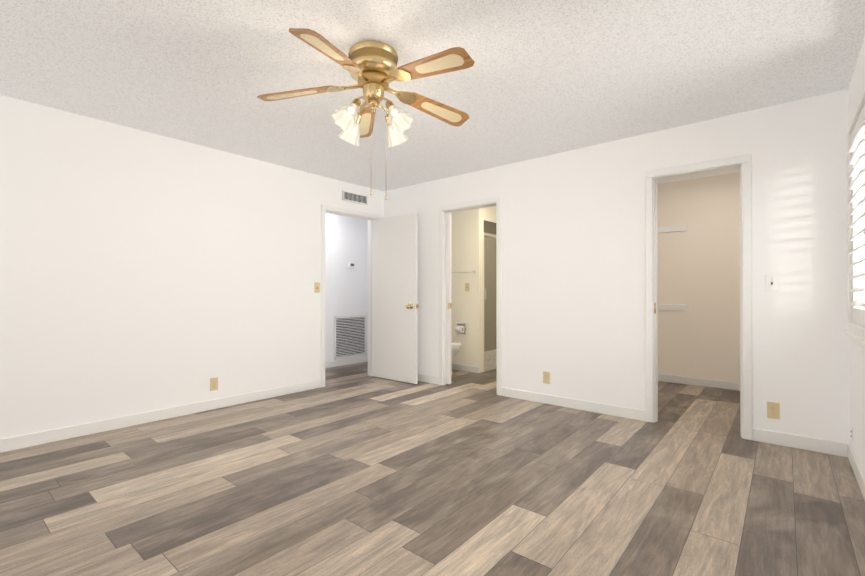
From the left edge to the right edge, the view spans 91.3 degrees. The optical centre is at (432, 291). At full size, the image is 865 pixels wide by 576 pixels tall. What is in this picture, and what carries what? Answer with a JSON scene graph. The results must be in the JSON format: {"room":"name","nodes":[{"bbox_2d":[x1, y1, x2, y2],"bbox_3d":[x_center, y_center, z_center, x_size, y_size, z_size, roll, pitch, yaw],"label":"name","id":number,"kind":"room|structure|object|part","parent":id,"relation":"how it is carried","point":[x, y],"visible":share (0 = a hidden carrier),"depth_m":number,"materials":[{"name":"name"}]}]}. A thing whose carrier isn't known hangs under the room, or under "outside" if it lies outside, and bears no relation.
{"room":"empty bedroom","nodes":[
{"label":"empty bedroom","id":0,"kind":"room"},
{"bbox_2d":[0,95,383,438],"bbox_3d":[-2.337,-0.117,3.711,0.120,2.440,5.120,0,0,40],"label":"wall","id":1,"kind":"structure","parent":0,"point":[141,271],"depth_m":3.52,"materials":[{"name":"white paint"}]},
{"bbox_2d":[0,380,320,452],"bbox_3d":[-2.554,1.055,3.336,0.017,0.092,3.975,0,0,40],"label":"baseboard","id":2,"kind":"structure","parent":1,"relation":"attached to","point":[48,436],"depth_m":3.50,"materials":[{"name":"white wood"}]},
{"bbox_2d":[210,377,217,390],"bbox_3d":[-2.044,0.870,3.957,0.010,0.117,0.072,0,0,40],"label":"electrical outlet","id":3,"kind":"object","parent":1,"relation":"attached to","point":[213,383],"visible":1,"depth_m":3.95,"materials":[{"name":"beige plastic"}]},
{"bbox_2d":[314,282,319,292],"bbox_3d":[-1.315,-0.041,4.831,0.018,0.117,0.072,0,0,40],"label":"light switch","id":4,"kind":"object","parent":1,"relation":"attached to","point":[316,287],"visible":1,"depth_m":4.83,"materials":[{"name":"beige plastic"}]},
{"bbox_2d":[321,204,377,387],"bbox_3d":[-1.051,0.054,5.254,0.152,2.115,0.890,0,0,40],"label":"door frame","id":5,"kind":"structure","parent":1,"relation":"attached to","point":[325,209],"depth_m":5.18,"materials":[{"name":"white wood"}]},
{"bbox_2d":[342,190,367,204],"bbox_3d":[-0.958,-1.162,5.269,0.013,0.123,0.400,0,0,40],"label":"air vent","id":6,"kind":"object","parent":1,"relation":"in","point":[349,196],"visible":1,"depth_m":5.26,"materials":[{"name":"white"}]},
{"bbox_2d":[372,213,418,383],"bbox_3d":[-0.476,0.085,5.248,0.777,2.028,0.185,0,0,40],"label":"hall door","id":7,"kind":"structure","parent":1,"relation":"in","point":[395,298],"depth_m":5.20,"materials":[{"name":"white wood"}]},
{"bbox_2d":[325,213,367,361],"bbox_3d":[-2.265,-0.108,5.375,0.140,2.440,3.770,0,0,40],"label":"wall","id":8,"kind":"structure","parent":0,"point":[346,290],"depth_m":6.40,"materials":[{"name":"white paint"}]},
{"bbox_2d":[325,356,367,367],"bbox_3d":[-2.174,1.066,5.359,0.013,0.092,3.630,0,0,40],"label":"baseboard","id":9,"kind":"structure","parent":8,"relation":"attached to","point":[329,364],"depth_m":6.38,"materials":[{"name":"white wood"}]},
{"bbox_2d":[334,315,365,358],"bbox_3d":[-1.249,0.693,6.471,0.016,0.630,0.620,0,0,40],"label":"air vent","id":10,"kind":"object","parent":8,"relation":"in","point":[349,336],"visible":1,"depth_m":6.45,"materials":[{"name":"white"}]},
{"bbox_2d":[348,262,354,267],"bbox_3d":[-1.238,-0.395,6.480,0.026,0.085,0.120,0,0,40],"label":"thermostat","id":11,"kind":"object","parent":8,"relation":"attached to","point":[351,265],"visible":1,"depth_m":6.46,"materials":[{"name":"white plastic"}]},
{"bbox_2d":[0,361,864,575],"bbox_3d":[-0.417,1.133,3.603,6.160,0.060,7.420,0,0,40],"label":"floor","id":12,"kind":"structure","parent":0,"point":[355,469],"depth_m":2.29,"materials":[{"name":"laminate"}]},
{"bbox_2d":[451,341,461,375],"bbox_3d":[0.043,0.726,5.707,0.798,0.775,0.460,0,0,40],"label":"toilet","id":13,"kind":"object","parent":12,"relation":"on","point":[455,347],"visible":0.1,"depth_m":5.47,"materials":[{"name":"white ceramic"}]},
{"bbox_2d":[0,0,864,191],"bbox_3d":[-0.417,-1.377,3.616,6.160,0.080,7.420,0,0,40],"label":"ceiling","id":14,"kind":"structure","parent":0,"point":[539,78],"depth_m":2.55,"materials":[{"name":"white paint"}]},
{"bbox_2d":[257,28,474,199],"bbox_3d":[-0.297,-0.929,2.357,1.211,0.830,1.266,0,0,40],"label":"ceiling fan","id":15,"kind":"object","parent":14,"relation":"hanging from","point":[372,68],"visible":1,"depth_m":2.30,"materials":[{"name":"gold metal"}]},
{"bbox_3d":[-0.334,-0.929,2.386,0.541,0.150,0.541,0,0,40],"label":"lamp shade","id":16,"kind":"part","parent":15,"relation":"part of","materials":[{"name":"white glass"}]},
{"bbox_2d":[451,208,483,372],"bbox_3d":[0.361,-0.105,6.045,0.800,2.440,0.120,0,0,40],"label":"wall","id":17,"kind":"structure","parent":0,"point":[467,244],"depth_m":5.83,"materials":[{"name":"beige paint"}]},
{"bbox_2d":[455,322,465,334],"bbox_3d":[0.379,0.524,5.891,0.170,0.170,0.100,0,0,40],"label":"paper holder","id":18,"kind":"object","parent":17,"relation":"attached to","point":[460,328],"visible":1,"depth_m":5.88,"materials":[{"name":"silver"}]},
{"bbox_2d":[451,270,475,273],"bbox_3d":[0.301,-0.260,5.966,0.690,0.050,0.080,0,0,40],"label":"towel rail","id":19,"kind":"object","parent":17,"relation":"attached to","point":[473,271],"visible":0.5,"depth_m":5.78,"materials":[{"name":"silver metal"}]},
{"bbox_2d":[451,363,478,372],"bbox_3d":[0.273,1.069,6.027,0.920,0.092,0.013,0,0,40],"label":"baseboard","id":20,"kind":"structure","parent":17,"relation":"attached to","point":[461,367],"depth_m":5.86,"materials":[{"name":"white wood"}]},
{"bbox_2d":[465,283,468,290],"bbox_3d":[0.478,-0.056,5.858,0.072,0.117,0.018,0,0,40],"label":"bathroom light switch","id":21,"kind":"object","parent":17,"relation":"attached to","point":[466,286],"visible":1,"depth_m":5.86,"materials":[{"name":"beige plastic"}]},
{"bbox_2d":[484,206,496,371],"bbox_3d":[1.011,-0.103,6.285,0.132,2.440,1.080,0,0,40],"label":"shower","id":22,"kind":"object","parent":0,"point":[489,288],"depth_m":5.97,"materials":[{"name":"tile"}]},
{"bbox_2d":[384,89,849,443],"bbox_3d":[1.138,-0.114,4.227,4.560,2.440,0.120,0,0,40],"label":"wall","id":23,"kind":"structure","parent":0,"point":[573,276],"depth_m":3.65,"materials":[{"name":"white paint"}]},
{"bbox_2d":[418,374,438,384],"bbox_3d":[-0.292,1.066,5.320,0.955,0.092,0.020,0,0,40],"label":"baseboard","id":24,"kind":"structure","parent":23,"relation":"attached to","point":[421,377],"depth_m":5.11,"materials":[{"name":"white wood"}]},
{"bbox_2d":[446,212,450,383],"bbox_3d":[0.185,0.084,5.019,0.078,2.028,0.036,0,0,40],"label":"pocket door","id":25,"kind":"structure","parent":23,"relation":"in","point":[448,297],"depth_m":5.00,"materials":[{"name":"white wood"}]},
{"bbox_2d":[439,196,501,395],"bbox_3d":[0.445,0.051,4.802,0.850,2.115,0.152,0,0,40],"label":"door frame","id":26,"kind":"structure","parent":23,"relation":"attached to","point":[494,201],"depth_m":4.80,"materials":[{"name":"white wood"}]},
{"bbox_2d":[543,371,549,383],"bbox_3d":[1.119,0.851,4.153,0.072,0.117,0.010,0,0,40],"label":"electrical outlet","id":27,"kind":"object","parent":23,"relation":"attached to","point":[546,377],"visible":1,"depth_m":4.15,"materials":[{"name":"beige plastic"}]},
{"bbox_2d":[501,387,645,420],"bbox_3d":[1.269,1.059,4.027,1.400,0.092,0.013,0,0,40],"label":"baseboard","id":28,"kind":"structure","parent":23,"relation":"attached to","point":[625,412],"depth_m":3.95,"materials":[{"name":"white wood"}]},
{"bbox_2d":[645,154,751,439],"bbox_3d":[2.125,0.044,3.404,0.720,2.115,0.152,0,0,40],"label":"door frame","id":29,"kind":"structure","parent":23,"relation":"attached to","point":[742,163],"depth_m":3.29,"materials":[{"name":"white wood"}]},
{"bbox_2d":[766,275,777,290],"bbox_3d":[2.446,-0.060,3.048,0.072,0.117,0.018,0,0,40],"label":"light switch","id":30,"kind":"object","parent":23,"relation":"attached to","point":[771,282],"visible":1,"depth_m":3.05,"materials":[{"name":"white plastic"}]},
{"bbox_2d":[767,402,779,419],"bbox_3d":[2.453,0.860,3.043,0.072,0.117,0.010,0,0,40],"label":"electrical outlet","id":31,"kind":"object","parent":23,"relation":"attached to","point":[773,410],"visible":1,"depth_m":3.04,"materials":[{"name":"beige plastic"}]},
{"bbox_2d":[752,428,843,456],"bbox_3d":[2.543,1.053,2.966,0.475,0.092,0.013,0,0,40],"label":"baseboard","id":32,"kind":"structure","parent":23,"relation":"attached to","point":[759,435],"depth_m":2.95,"materials":[{"name":"white wood"}]},
{"bbox_2d":[657,172,739,381],"bbox_3d":[3.353,-0.111,4.856,1.960,2.440,0.120,0,0,40],"label":"wall","id":33,"kind":"structure","parent":0,"point":[698,266],"depth_m":4.94,"materials":[{"name":"beige paint"}]},
{"bbox_2d":[658,373,739,390],"bbox_3d":[3.272,1.063,4.831,1.820,0.092,0.013,0,0,40],"label":"baseboard","id":34,"kind":"structure","parent":33,"relation":"attached to","point":[730,385],"depth_m":4.94,"materials":[{"name":"white wood"}]},
{"bbox_2d":[848,37,864,476],"bbox_3d":[1.168,-0.132,0.793,0.120,2.440,5.120,0,0,40],"label":"wall","id":35,"kind":"structure","parent":0,"point":[857,390],"depth_m":2.51,"materials":[{"name":"white paint"}]},
{"bbox_2d":[844,80,864,349],"bbox_3d":[1.988,-0.374,1.868,0.087,1.345,2.110,0,0,40],"label":"window shutters","id":36,"kind":"object","parent":35,"relation":"attached to","point":[855,332],"visible":1,"depth_m":2.48,"materials":[{"name":"white wood"}]},
{"bbox_2d":[844,443,864,499],"bbox_3d":[1.153,1.043,0.878,0.017,0.092,5.000,0,0,40],"label":"baseboard","id":37,"kind":"structure","parent":35,"relation":"attached to","point":[848,451],"depth_m":2.48,"materials":[{"name":"white wood"}]}
]}

